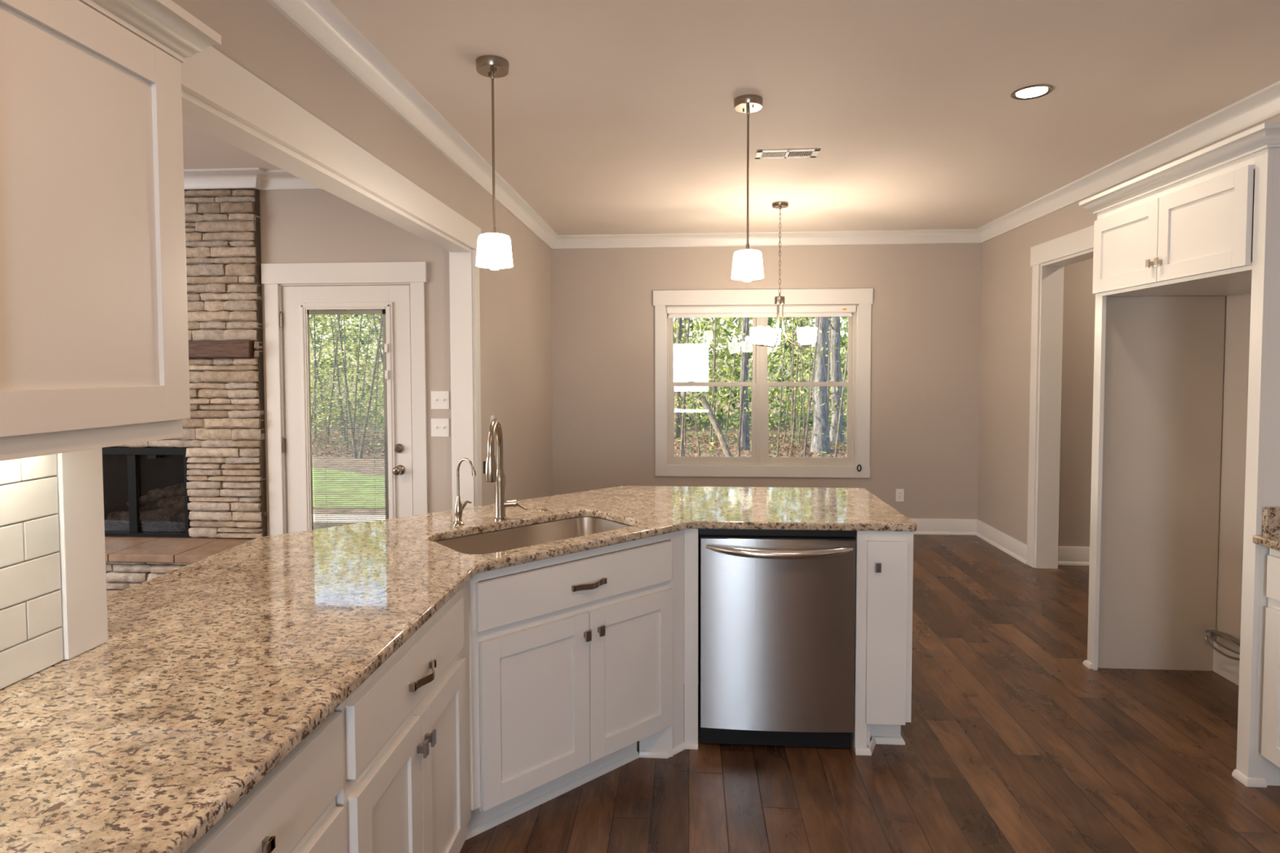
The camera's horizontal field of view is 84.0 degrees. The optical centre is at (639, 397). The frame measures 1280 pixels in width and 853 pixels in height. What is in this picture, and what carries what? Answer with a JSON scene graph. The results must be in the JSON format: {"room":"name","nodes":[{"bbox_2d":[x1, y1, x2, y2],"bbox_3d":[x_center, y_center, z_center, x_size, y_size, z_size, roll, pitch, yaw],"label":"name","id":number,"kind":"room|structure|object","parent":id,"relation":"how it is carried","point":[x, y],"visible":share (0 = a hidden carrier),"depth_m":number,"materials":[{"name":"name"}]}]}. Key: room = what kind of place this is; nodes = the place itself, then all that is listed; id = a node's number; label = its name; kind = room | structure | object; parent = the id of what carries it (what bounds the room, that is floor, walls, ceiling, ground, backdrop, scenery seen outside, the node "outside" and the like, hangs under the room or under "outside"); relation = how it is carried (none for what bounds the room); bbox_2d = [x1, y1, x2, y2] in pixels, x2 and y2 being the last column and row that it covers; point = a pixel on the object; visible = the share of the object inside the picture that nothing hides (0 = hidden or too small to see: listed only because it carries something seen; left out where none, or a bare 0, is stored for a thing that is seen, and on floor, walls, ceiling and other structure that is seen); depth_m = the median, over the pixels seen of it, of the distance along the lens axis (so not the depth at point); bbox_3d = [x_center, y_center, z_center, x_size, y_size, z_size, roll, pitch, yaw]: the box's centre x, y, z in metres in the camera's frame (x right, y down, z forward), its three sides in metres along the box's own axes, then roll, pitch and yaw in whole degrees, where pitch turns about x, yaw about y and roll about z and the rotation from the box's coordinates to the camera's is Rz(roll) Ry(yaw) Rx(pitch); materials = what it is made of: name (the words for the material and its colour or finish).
{"room":"kitchen","nodes":[
{"label":"kitchen","id":0,"kind":"room"},
{"bbox_2d":[8,0,552,685],"bbox_3d":[-1.218,-0.036,1.893,0.120,2.943,9.610,0,2,4],"label":"wall","id":1,"kind":"structure","parent":0,"point":[516,321],"depth_m":4.44,"materials":[{"name":"beige paint"}]},
{"bbox_2d":[0,453,63,689],"bbox_3d":[-1.252,0.347,0.454,0.010,0.462,1.991,0,2,4],"label":"tile backsplash","id":2,"kind":"structure","parent":1,"relation":"attached to","point":[31,632],"depth_m":1.38,"materials":[{"name":"white tile"}]},
{"bbox_2d":[0,0,221,461],"bbox_3d":[-1.070,-0.283,0.499,0.360,0.789,1.870,0,2,4],"label":"upper cabinet","id":3,"kind":"object","parent":1,"relation":"attached to","point":[94,338],"visible":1,"depth_m":1.15,"materials":[{"name":"white paint"}]},
{"bbox_2d":[183,167,322,190],"bbox_3d":[-3.797,-1.232,0.925,4.895,0.105,7.420,0,2,4],"label":"crown molding","id":4,"kind":"structure","parent":1,"relation":"attached to","point":[259,179],"depth_m":4.48,"materials":[{"name":"white paint"}]},
{"bbox_2d":[54,45,481,659],"bbox_3d":[-1.149,0.214,2.904,0.168,2.365,2.955,0,2,4],"label":"door frame","id":5,"kind":"structure","parent":1,"relation":"attached to","point":[212,77],"depth_m":2.29,"materials":[{"name":"white paint"}]},
{"bbox_2d":[266,0,1279,248],"bbox_3d":[0.787,-1.250,1.708,3.905,0.110,9.610,0,2,4],"label":"crown molding","id":6,"kind":"structure","parent":1,"relation":"attached to","point":[320,20],"depth_m":3.99,"materials":[{"name":"white paint"}]},
{"bbox_2d":[259,189,452,536],"bbox_3d":[-3.535,-0.142,4.747,4.895,2.943,0.150,0,2,4],"label":"wall","id":7,"kind":"structure","parent":0,"point":[297,226],"depth_m":4.53,"materials":[{"name":"beige paint"}]},
{"bbox_2d":[261,262,427,535],"bbox_3d":[-1.878,0.236,4.635,1.078,2.188,0.174,0,2,4],"label":"door frame","id":8,"kind":"structure","parent":7,"relation":"attached to","point":[274,277],"depth_m":4.53,"materials":[{"name":"white paint"}]},
{"bbox_2d":[280,285,413,533],"bbox_3d":[-1.889,0.305,4.569,0.851,2.031,0.117,0,2,4],"label":"door","id":9,"kind":"structure","parent":7,"relation":"in","point":[393,303],"depth_m":4.57,"materials":[{"name":"white paint"}]},
{"bbox_2d":[306,309,385,528],"bbox_3d":[-1.878,0.234,4.597,0.527,1.595,0.018,0,2,4],"label":"blind","id":10,"kind":"object","parent":9,"relation":"attached to","point":[376,312],"depth_m":4.60,"materials":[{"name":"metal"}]},
{"bbox_2d":[431,391,448,408],"bbox_3d":[-1.271,0.019,4.513,0.117,0.116,0.018,0,2,4],"label":"light switch","id":11,"kind":"object","parent":7,"relation":"attached to","point":[439,399],"visible":1,"depth_m":4.52,"materials":[{"name":"white plastic"}]},
{"bbox_2d":[431,418,448,436],"bbox_3d":[-1.273,0.194,4.520,0.117,0.116,0.018,0,2,4],"label":"light switch","id":12,"kind":"object","parent":7,"relation":"attached to","point":[439,427],"visible":1,"depth_m":4.52,"materials":[{"name":"white plastic"}]},
{"bbox_2d":[182,0,1279,235],"bbox_3d":[-0.821,-1.419,1.892,10.700,0.219,9.770,0,2,4],"label":"ceiling","id":13,"kind":"structure","parent":0,"point":[612,117],"depth_m":3.22,"materials":[{"name":"paint"}]},
{"bbox_2d":[475,54,512,270],"bbox_3d":[-0.593,-0.932,2.875,0.149,0.831,0.149,0,2,4],"label":"pendant light","id":14,"kind":"object","parent":13,"relation":"hanging from","point":[494,251],"visible":1,"depth_m":2.84,"materials":[{"name":"white glass"}]},
{"bbox_2d":[731,94,764,281],"bbox_3d":[0.498,-0.950,3.279,0.149,0.831,0.149,0,2,4],"label":"pendant light","id":15,"kind":"object","parent":13,"relation":"hanging from","point":[747,266],"visible":1,"depth_m":3.24,"materials":[{"name":"white glass"}]},
{"bbox_2d":[750,200,817,347],"bbox_3d":[1.064,-0.914,5.343,0.498,1.067,0.482,0,2,4],"label":"chandelier","id":16,"kind":"object","parent":13,"relation":"hanging from","point":[760,335],"visible":1,"depth_m":5.23,"materials":[{"name":"white glass"}]},
{"bbox_2d":[754,148,820,159],"bbox_3d":[0.842,-1.393,4.073,0.354,0.010,0.155,0,2,4],"label":"ceiling vent","id":17,"kind":"object","parent":13,"relation":"in","point":[803,153],"visible":1,"depth_m":4.06,"materials":[{"name":"white plastic"}]},
{"bbox_2d":[1010,84,1053,99],"bbox_3d":[1.750,-1.361,3.175,0.166,0.007,0.166,0,2,4],"label":"recessed light","id":18,"kind":"object","parent":13,"relation":"in","point":[1033,91],"visible":1,"depth_m":3.17,"materials":[{"name":"silver metal"}]},
{"bbox_2d":[551,243,982,519],"bbox_3d":[1.135,-0.225,6.624,4.165,2.943,0.160,0,2,4],"label":"wall","id":19,"kind":"structure","parent":0,"point":[926,307],"depth_m":6.50,"materials":[{"name":"beige paint"}]},
{"bbox_2d":[653,288,872,477],"bbox_3d":[1.121,-0.128,6.612,1.990,1.723,0.174,0,2,4],"label":"window","id":20,"kind":"structure","parent":19,"relation":"in","point":[849,460],"depth_m":6.55,"materials":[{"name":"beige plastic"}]},
{"bbox_2d":[666,314,759,464],"bbox_3d":[0.683,-0.103,6.678,0.863,1.464,0.085,0,2,4],"label":"window","id":21,"kind":"structure","parent":20,"relation":"attached to","point":[671,459],"depth_m":6.66,"materials":[{"name":"beige plastic"}]},
{"bbox_2d":[666,306,861,471],"bbox_3d":[1.137,-0.077,6.556,1.780,1.513,0.076,0,2,4],"label":"roller shade","id":22,"kind":"object","parent":20,"relation":"attached to","point":[762,311],"visible":1,"depth_m":6.52,"materials":[{"name":"white fabric"}]},
{"bbox_2d":[895,488,903,502],"bbox_3d":[2.376,0.896,6.498,0.072,0.116,0.011,0,2,4],"label":"wall outlet","id":23,"kind":"object","parent":19,"relation":"attached to","point":[899,492],"visible":1,"depth_m":6.50,"materials":[{"name":"white plastic"}]},
{"bbox_2d":[909,518,1026,564],"bbox_3d":[1.042,1.224,5.428,3.905,0.140,2.350,0,2,4],"label":"baseboard","id":24,"kind":"structure","parent":19,"relation":"attached to","point":[1002,541],"depth_m":6.45,"materials":[{"name":"white paint"}]},
{"bbox_2d":[311,521,1279,852],"bbox_3d":[-0.815,1.492,2.005,10.700,0.120,9.770,0,2,4],"label":"floor","id":25,"kind":"structure","parent":0,"point":[1014,744],"depth_m":2.69,"materials":[{"name":"brown wood"}]},
{"bbox_2d":[102,188,266,596],"bbox_3d":[-3.372,-0.046,4.619,1.959,2.765,0.860,0,2,4],"label":"fireplace","id":26,"kind":"object","parent":25,"relation":"on","point":[170,504],"visible":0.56,"depth_m":4.55,"materials":[{"name":"stone"}]},
{"bbox_2d":[186,711,344,852],"bbox_3d":[-0.886,1.030,0.960,0.632,0.884,0.912,0,2,4],"label":"base cabinet","id":27,"kind":"object","parent":25,"relation":"on","point":[293,809],"visible":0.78,"depth_m":1.21,"materials":[{"name":"white paint"}]},
{"bbox_2d":[333,581,471,852],"bbox_3d":[-0.821,0.997,1.819,0.644,0.884,0.800,0,2,4],"label":"base cabinet","id":28,"kind":"object","parent":25,"relation":"on","point":[406,788],"visible":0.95,"depth_m":1.71,"materials":[{"name":"white paint"}]},
{"bbox_2d":[465,528,697,839],"bbox_3d":[-0.178,0.955,2.841,1.395,0.884,0.604,-2,3,-41],"label":"base cabinet","id":29,"kind":"object","parent":25,"relation":"on","point":[574,664],"visible":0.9,"depth_m":2.46,"materials":[{"name":"white paint"}]},
{"bbox_2d":[0,485,916,852],"bbox_3d":[-0.222,0.549,1.542,2.408,0.030,4.200,0,2,4],"label":"countertop","id":30,"kind":"structure","parent":29,"relation":"on","point":[211,671],"depth_m":1.47,"materials":[{"name":"beige stone"}]},
{"bbox_2d":[453,457,475,525],"bbox_3d":[-0.665,0.359,2.715,0.114,0.259,0.044,1,2,22],"label":"filter faucet","id":31,"kind":"object","parent":30,"relation":"on","point":[459,507],"visible":1,"depth_m":2.72,"materials":[{"name":"silver metal"}]},
{"bbox_2d":[483,418,527,520],"bbox_3d":[-0.519,0.285,2.727,0.137,0.407,0.224,0,2,4],"label":"kitchen faucet","id":32,"kind":"object","parent":30,"relation":"on","point":[494,472],"visible":1,"depth_m":2.80,"materials":[{"name":"silver metal"}]},
{"bbox_2d":[434,516,639,582],"bbox_3d":[-0.377,0.618,2.654,0.807,0.190,0.440,-2,3,-41],"label":"undermount sink","id":33,"kind":"object","parent":30,"relation":"in","point":[495,541],"visible":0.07,"depth_m":2.84,"materials":[{"name":"metal"}]},
{"bbox_2d":[697,528,856,747],"bbox_3d":[0.552,0.942,3.019,0.608,0.870,0.639,0,2,4],"label":"dishwasher","id":34,"kind":"object","parent":25,"relation":"on","point":[776,607],"visible":0.98,"depth_m":2.77,"materials":[{"name":"silver metal"}]},
{"bbox_2d":[851,530,913,755],"bbox_3d":[0.968,0.946,3.030,0.215,0.884,0.619,0,2,4],"label":"base cabinet","id":35,"kind":"object","parent":25,"relation":"on","point":[884,560],"visible":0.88,"depth_m":2.75,"materials":[{"name":"white paint"}]},
{"bbox_2d":[1079,122,1279,787],"bbox_3d":[2.505,0.211,3.030,0.658,2.345,1.160,0,2,4],"label":"refrigerator surround","id":36,"kind":"object","parent":25,"relation":"on","point":[1172,240],"visible":1,"depth_m":3.49,"materials":[{"name":"white paint"}]},
{"bbox_2d":[1204,626,1239,660],"bbox_3d":[2.781,1.172,3.365,0.050,0.097,0.271,0,2,6],"label":"hose","id":37,"kind":"object","parent":36,"relation":"in","point":[1211,633],"visible":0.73,"depth_m":3.39,"materials":[{"name":"metal"}]},
{"bbox_2d":[1261,548,1279,767],"bbox_3d":[2.459,0.980,2.056,0.609,0.884,0.950,0,2,4],"label":"base cabinet","id":38,"kind":"object","parent":25,"relation":"on","point":[1270,737],"visible":0.86,"depth_m":2.50,"materials":[{"name":"white paint"}]},
{"bbox_2d":[1253,506,1279,551],"bbox_3d":[2.431,0.487,1.688,0.615,0.131,1.660,0,2,4],"label":"countertop","id":39,"kind":"structure","parent":38,"relation":"on","point":[1270,539],"depth_m":2.51,"materials":[{"name":"beige stone"}]},
{"bbox_2d":[1057,257,1095,546],"bbox_3d":[3.913,-0.185,5.444,1.540,2.943,0.135,0,2,4],"label":"wall","id":40,"kind":"structure","parent":0,"point":[1079,301],"depth_m":5.43,"materials":[{"name":"beige paint"}]},
{"bbox_2d":[1057,546,1089,565],"bbox_3d":[3.918,1.218,5.417,1.524,0.140,0.028,0,2,4],"label":"baseboard","id":41,"kind":"structure","parent":40,"relation":"attached to","point":[1067,555],"depth_m":5.46,"materials":[{"name":"white paint"}]},
{"bbox_2d":[977,115,1279,652],"bbox_3d":[2.808,-0.033,1.616,0.140,2.943,9.610,0,2,4],"label":"wall","id":42,"kind":"structure","parent":0,"point":[1006,270],"depth_m":5.57,"materials":[{"name":"beige paint"}]},
{"bbox_2d":[1026,225,1093,568],"bbox_3d":[3.018,0.101,4.749,0.179,2.430,1.415,0,2,4],"label":"door frame","id":43,"kind":"structure","parent":42,"relation":"attached to","point":[1048,260],"depth_m":5.32,"materials":[{"name":"white paint"}]},
{"bbox_2d":[1213,641,1239,685],"bbox_3d":[2.828,1.308,3.054,0.014,0.150,0.974,0,2,4],"label":"baseboard","id":44,"kind":"structure","parent":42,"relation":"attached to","point":[1228,668],"depth_m":3.45,"materials":[{"name":"white paint"}]},
{"label":"outside","id":45,"kind":"structure","parent":0,"visible":0},
{"bbox_2d":[311,391,847,515],"bbox_3d":[2.218,0.695,32.261,80.000,0.200,55.430,0,2,4],"label":"ground","id":46,"kind":"structure","parent":45,"point":[774,429],"depth_m":17.99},
{"bbox_2d":[306,309,343,434],"bbox_3d":[-8.822,-1.402,19.231,2.135,5.121,1.889,1,2,26],"label":"sapling","id":47,"kind":"object","parent":46,"relation":"on","point":[307,309],"visible":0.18,"depth_m":19.15,"materials":[{"name":"green plant"}]},
{"bbox_2d":[308,314,347,421],"bbox_3d":[-8.604,-1.796,19.002,2.085,5.925,1.677,1,2,23],"label":"sapling","id":48,"kind":"object","parent":46,"relation":"on","point":[324,314],"visible":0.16,"depth_m":19.11,"materials":[{"name":"green plant"}]},
{"bbox_2d":[310,309,356,444],"bbox_3d":[-8.098,-1.135,17.684,1.950,4.700,1.810,2,3,38],"label":"sapling","id":49,"kind":"object","parent":46,"relation":"on","point":[314,339],"visible":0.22,"depth_m":17.77,"materials":[{"name":"green plant"}]},
{"bbox_2d":[306,309,364,425],"bbox_3d":[-8.529,-1.000,18.111,2.416,4.398,2.289,2,3,37],"label":"sapling","id":50,"kind":"object","parent":46,"relation":"on","point":[312,309],"visible":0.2,"depth_m":18.22,"materials":[{"name":"green plant"}]},
{"bbox_2d":[309,350,368,448],"bbox_3d":[-7.835,-0.746,16.159,2.519,4.044,2.637,0,2,4],"label":"sapling","id":51,"kind":"object","parent":46,"relation":"on","point":[325,350],"visible":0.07,"depth_m":16.58,"materials":[{"name":"green plant"}]},
{"bbox_2d":[310,314,370,444],"bbox_3d":[-7.892,-0.705,17.381,2.384,3.871,1.958,0,2,-8],"label":"sapling","id":52,"kind":"object","parent":46,"relation":"on","point":[336,344],"visible":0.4,"depth_m":17.51,"materials":[{"name":"green plant"}]},
{"bbox_2d":[311,314,378,452],"bbox_3d":[-6.424,-1.758,15.794,2.294,6.082,2.370,0,2,4],"label":"sapling","id":53,"kind":"object","parent":46,"relation":"on","point":[344,334],"visible":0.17,"depth_m":15.97,"materials":[{"name":"green plant"}]},
{"bbox_2d":[310,309,380,435],"bbox_3d":[-7.959,-1.189,19.124,2.490,4.693,2.376,-1,2,-26],"label":"sapling","id":54,"kind":"object","parent":46,"relation":"on","point":[318,309],"visible":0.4,"depth_m":19.17,"materials":[{"name":"green plant"}]},
{"bbox_2d":[309,314,382,440],"bbox_3d":[-7.481,-0.739,18.007,2.421,3.886,2.277,-2,3,-37],"label":"sapling","id":55,"kind":"object","parent":46,"relation":"on","point":[342,412],"visible":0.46,"depth_m":18.14,"materials":[{"name":"green plant"}]},
{"bbox_2d":[310,314,383,457],"bbox_3d":[-6.327,-0.970,14.962,1.946,4.580,2.566,2,3,41],"label":"sapling","id":56,"kind":"object","parent":46,"relation":"on","point":[338,318],"visible":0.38,"depth_m":14.99,"materials":[{"name":"green plant"}]},
{"bbox_2d":[310,314,383,457],"bbox_3d":[-5.724,-1.118,14.999,2.575,4.878,2.363,2,3,45],"label":"sapling","id":57,"kind":"object","parent":46,"relation":"on","point":[372,315],"visible":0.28,"depth_m":14.93,"materials":[{"name":"green plant"}]},
{"bbox_2d":[311,314,383,450],"bbox_3d":[-6.413,-1.124,15.809,1.947,4.819,2.200,-1,2,-25],"label":"sapling","id":58,"kind":"object","parent":46,"relation":"on","point":[361,324],"visible":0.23,"depth_m":15.98,"materials":[{"name":"green plant"}]},
{"bbox_2d":[310,467,385,509],"bbox_3d":[-6.169,1.408,11.614,8.100,0.020,4.200,0,2,4],"label":"lawn","id":59,"kind":"structure","parent":46,"relation":"on","point":[313,472],"depth_m":10.89,"materials":[{"name":"green plant"}]},
{"bbox_2d":[318,314,379,433],"bbox_3d":[-8.039,-1.801,20.910,2.285,5.784,2.016,0,2,4],"label":"sapling","id":60,"kind":"object","parent":46,"relation":"on","point":[346,314],"visible":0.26,"depth_m":20.80,"materials":[{"name":"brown plant"}]},
{"bbox_2d":[313,514,385,522],"bbox_3d":[-3.360,1.576,6.904,4.750,0.040,4.020,0,2,4],"label":"patio","id":61,"kind":"structure","parent":46,"relation":"on","point":[314,517],"depth_m":8.70,"materials":[{"name":"concrete"}]},
{"bbox_2d":[342,314,383,429],"bbox_3d":[-5.969,-0.866,16.684,1.854,4.230,1.879,-1,2,-24],"label":"sapling","id":62,"kind":"object","parent":46,"relation":"on","point":[366,314],"visible":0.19,"depth_m":16.52,"materials":[{"name":"green plant"}]},
{"bbox_2d":[346,315,383,433],"bbox_3d":[-7.574,-1.409,20.833,1.948,5.000,2.342,0,2,4],"label":"sapling","id":63,"kind":"object","parent":46,"relation":"on","point":[377,366],"visible":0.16,"depth_m":20.87,"materials":[{"name":"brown plant"}]},
{"bbox_2d":[347,314,383,395],"bbox_3d":[-6.333,-1.873,17.323,2.220,6.209,1.948,0,2,4],"label":"sapling","id":64,"kind":"object","parent":46,"relation":"on","point":[375,326],"visible":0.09,"depth_m":17.30,"materials":[{"name":"green plant"}]},
{"bbox_2d":[306,309,848,430],"bbox_3d":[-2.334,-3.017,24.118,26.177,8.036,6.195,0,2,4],"label":"foliage","id":65,"kind":"object","parent":46,"relation":"on","point":[706,361],"visible":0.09,"depth_m":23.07,"materials":[{"name":"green plant"}]},
{"bbox_2d":[308,387,847,457],"bbox_3d":[-2.230,0.509,18.228,19.115,1.414,6.174,0,2,4],"label":"undergrowth","id":66,"kind":"object","parent":46,"relation":"on","point":[791,414],"visible":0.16,"depth_m":17.27,"materials":[{"name":"green plant"}]},
{"bbox_2d":[311,431,846,457],"bbox_3d":[-2.388,1.199,16.257,19.091,0.182,8.096,0,2,4],"label":"leaf litter","id":67,"kind":"object","parent":46,"relation":"on","point":[808,453],"visible":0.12,"depth_m":16.76,"materials":[{"name":"brown plant"}]},
{"bbox_2d":[673,317,687,423],"bbox_3d":[0.356,-0.888,15.751,1.603,4.319,2.104,0,2,15],"label":"sapling","id":68,"kind":"object","parent":46,"relation":"on","point":[677,317],"visible":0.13,"depth_m":15.91,"materials":[{"name":"green plant"}]},
{"bbox_2d":[674,338,703,407],"bbox_3d":[0.589,-1.193,13.769,1.532,5.085,1.510,1,3,27],"label":"sapling","id":69,"kind":"object","parent":46,"relation":"on","point":[701,390],"visible":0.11,"depth_m":13.50,"materials":[{"name":"green plant"}]},
{"bbox_2d":[675,317,705,441],"bbox_3d":[1.190,-0.774,17.958,1.400,3.916,1.295,2,3,43],"label":"sapling","id":70,"kind":"object","parent":46,"relation":"on","point":[684,340],"visible":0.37,"depth_m":17.96,"materials":[{"name":"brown plant"}]},
{"bbox_2d":[673,317,707,430],"bbox_3d":[1.503,-2.350,21.707,1.388,6.775,1.676,0,2,4],"label":"sapling","id":71,"kind":"object","parent":46,"relation":"on","point":[691,317],"visible":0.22,"depth_m":21.70,"materials":[{"name":"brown plant"}]},
{"bbox_2d":[673,324,711,456],"bbox_3d":[0.501,-0.950,14.096,1.868,4.577,2.211,0,2,4],"label":"sapling","id":72,"kind":"object","parent":46,"relation":"on","point":[710,342],"visible":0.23,"depth_m":13.70,"materials":[{"name":"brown plant"}]},
{"bbox_2d":[673,317,726,439],"bbox_3d":[1.222,-3.078,18.747,2.489,8.468,2.389,0,2,4],"label":"tree","id":73,"kind":"object","parent":46,"relation":"on","point":[678,344],"visible":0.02,"depth_m":18.91,"materials":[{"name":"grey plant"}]},
{"bbox_2d":[673,317,730,456],"bbox_3d":[0.996,-0.452,14.807,1.865,3.523,1.719,0,2,12],"label":"sapling","id":74,"kind":"object","parent":46,"relation":"on","point":[686,329],"visible":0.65,"depth_m":14.77,"materials":[{"name":"green plant"}]},
{"bbox_2d":[673,317,737,456],"bbox_3d":[0.771,-0.838,13.418,2.405,4.402,1.914,0,2,4],"label":"sapling","id":75,"kind":"object","parent":46,"relation":"on","point":[688,328],"visible":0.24,"depth_m":13.50,"materials":[{"name":"green plant"}]},
{"bbox_2d":[689,317,730,440],"bbox_3d":[1.748,-1.830,18.341,1.310,5.996,1.893,0,2,4],"label":"sapling","id":76,"kind":"object","parent":46,"relation":"on","point":[714,411],"visible":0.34,"depth_m":18.35,"materials":[{"name":"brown plant"}]},
{"bbox_2d":[690,317,736,417],"bbox_3d":[2.269,-2.204,20.654,1.513,6.559,1.674,1,3,34],"label":"sapling","id":77,"kind":"object","parent":46,"relation":"on","point":[713,317],"visible":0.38,"depth_m":20.63,"materials":[{"name":"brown plant"}]},
{"bbox_2d":[677,317,751,444],"bbox_3d":[1.736,-0.677,17.785,1.564,3.737,1.728,-1,2,-16],"label":"sapling","id":78,"kind":"object","parent":46,"relation":"on","point":[716,320],"visible":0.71,"depth_m":17.57,"materials":[{"name":"green plant"}]},
{"bbox_2d":[700,395,732,457],"bbox_3d":[1.407,0.681,12.570,0.121,1.386,0.917,-2,3,-39],"label":"log","id":79,"kind":"object","parent":46,"relation":"on","point":[719,433],"visible":0.77,"depth_m":12.58,"materials":[{"name":"brown wood"}]},
{"bbox_2d":[702,317,752,433],"bbox_3d":[2.786,-1.083,19.372,1.334,4.423,1.879,-2,3,-34],"label":"sapling","id":80,"kind":"object","parent":46,"relation":"on","point":[734,358],"visible":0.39,"depth_m":19.51,"materials":[{"name":"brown plant"}]},
{"bbox_2d":[678,317,802,457],"bbox_3d":[1.761,-0.140,12.603,1.988,3.068,1.550,2,3,38],"label":"sapling","id":81,"kind":"object","parent":46,"relation":"on","point":[746,326],"visible":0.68,"depth_m":12.61,"materials":[{"name":"green plant"}]},
{"bbox_2d":[739,317,750,450],"bbox_3d":[2.604,-3.485,16.259,1.928,9.469,1.782,-1,2,-17],"label":"tree","id":82,"kind":"object","parent":46,"relation":"on","point":[744,430],"visible":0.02,"depth_m":16.29,"materials":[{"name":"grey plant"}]},
{"bbox_2d":[714,317,797,457],"bbox_3d":[1.817,-1.373,13.332,1.782,5.473,1.709,-2,3,-43],"label":"sapling","id":83,"kind":"object","parent":46,"relation":"on","point":[726,317],"visible":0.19,"depth_m":13.38,"materials":[{"name":"green plant"}]},
{"bbox_2d":[725,325,797,431],"bbox_3d":[3.673,-1.014,20.723,2.272,4.170,1.613,-1,2,-16],"label":"sapling","id":84,"kind":"object","parent":46,"relation":"on","point":[772,326],"visible":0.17,"depth_m":20.73,"materials":[{"name":"green plant"}]},
{"bbox_2d":[738,317,797,451],"bbox_3d":[2.595,-1.773,15.512,1.850,6.107,1.797,1,3,32],"label":"sapling","id":85,"kind":"object","parent":46,"relation":"on","point":[786,361],"visible":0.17,"depth_m":15.23,"materials":[{"name":"green plant"}]},
{"bbox_2d":[767,317,808,436],"bbox_3d":[4.343,-0.994,19.355,1.470,4.235,1.677,0,2,-9],"label":"sapling","id":86,"kind":"object","parent":46,"relation":"on","point":[803,387],"visible":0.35,"depth_m":19.31,"materials":[{"name":"green plant"}]},
{"bbox_2d":[770,319,808,432],"bbox_3d":[4.111,-1.053,19.886,1.774,4.316,1.450,-2,3,-35],"label":"sapling","id":87,"kind":"object","parent":46,"relation":"on","point":[788,344],"visible":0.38,"depth_m":19.78,"materials":[{"name":"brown plant"}]},
{"bbox_2d":[767,316,812,457],"bbox_3d":[2.930,-1.095,14.825,1.337,4.796,2.017,0,2,4],"label":"sapling","id":88,"kind":"object","parent":46,"relation":"on","point":[777,451],"visible":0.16,"depth_m":14.93,"materials":[{"name":"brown plant"}]},
{"bbox_2d":[768,316,814,434],"bbox_3d":[4.311,-1.415,20.492,1.428,4.986,2.294,0,2,4],"label":"sapling","id":89,"kind":"object","parent":46,"relation":"on","point":[792,351],"visible":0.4,"depth_m":20.28,"materials":[{"name":"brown plant"}]},
{"bbox_2d":[745,316,842,457],"bbox_3d":[3.422,-1.194,14.191,2.008,5.044,2.371,-1,2,-25],"label":"sapling","id":90,"kind":"object","parent":46,"relation":"on","point":[819,319],"visible":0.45,"depth_m":14.31,"materials":[{"name":"green plant"}]},
{"bbox_2d":[751,316,844,448],"bbox_3d":[3.704,-1.390,16.654,2.137,5.242,1.468,0,2,4],"label":"sapling","id":91,"kind":"object","parent":46,"relation":"on","point":[797,353],"visible":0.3,"depth_m":16.57,"materials":[{"name":"green plant"}]},
{"bbox_2d":[784,316,815,444],"bbox_3d":[3.912,-1.546,16.137,1.442,5.590,1.679,0,2,4],"label":"sapling","id":92,"kind":"object","parent":46,"relation":"on","point":[794,317],"visible":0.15,"depth_m":16.11,"materials":[{"name":"green plant"}]},
{"bbox_2d":[768,316,832,444],"bbox_3d":[3.657,-0.611,17.040,1.764,3.656,1.548,1,2,26],"label":"sapling","id":93,"kind":"object","parent":46,"relation":"on","point":[792,371],"visible":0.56,"depth_m":17.07,"materials":[{"name":"green plant"}]},
{"bbox_2d":[775,316,831,444],"bbox_3d":[3.751,-1.320,17.209,1.795,5.057,1.545,0,2,4],"label":"sapling","id":94,"kind":"object","parent":46,"relation":"on","point":[802,348],"visible":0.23,"depth_m":17.24,"materials":[{"name":"green plant"}]},
{"bbox_2d":[794,316,845,409],"bbox_3d":[4.680,-1.836,17.631,1.703,6.050,1.727,-2,3,-41],"label":"sapling","id":95,"kind":"object","parent":46,"relation":"on","point":[830,329],"visible":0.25,"depth_m":17.46,"materials":[{"name":"green plant"}]},
{"bbox_2d":[809,316,831,453],"bbox_3d":[3.849,-3.587,15.586,3.386,9.721,2.169,1,3,34],"label":"tree","id":96,"kind":"object","parent":46,"relation":"on","point":[820,413],"visible":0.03,"depth_m":15.56,"materials":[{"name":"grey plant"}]},
{"bbox_2d":[795,319,848,414],"bbox_3d":[5.077,-1.361,18.922,1.775,5.002,1.761,0,2,4],"label":"sapling","id":97,"kind":"object","parent":46,"relation":"on","point":[846,319],"visible":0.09,"depth_m":19.01,"materials":[{"name":"green plant"}]},
{"bbox_2d":[819,344,848,457],"bbox_3d":[3.877,-1.879,12.413,1.669,6.551,1.831,-1,2,-13],"label":"sapling","id":98,"kind":"object","parent":46,"relation":"on","point":[841,351],"visible":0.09,"depth_m":12.56,"materials":[{"name":"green plant"}]},
{"bbox_2d":[828,316,844,444],"bbox_3d":[4.837,-3.313,17.773,2.879,9.017,3.487,0,2,4],"label":"tree","id":99,"kind":"object","parent":46,"relation":"on","point":[835,369],"visible":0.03,"depth_m":17.64,"materials":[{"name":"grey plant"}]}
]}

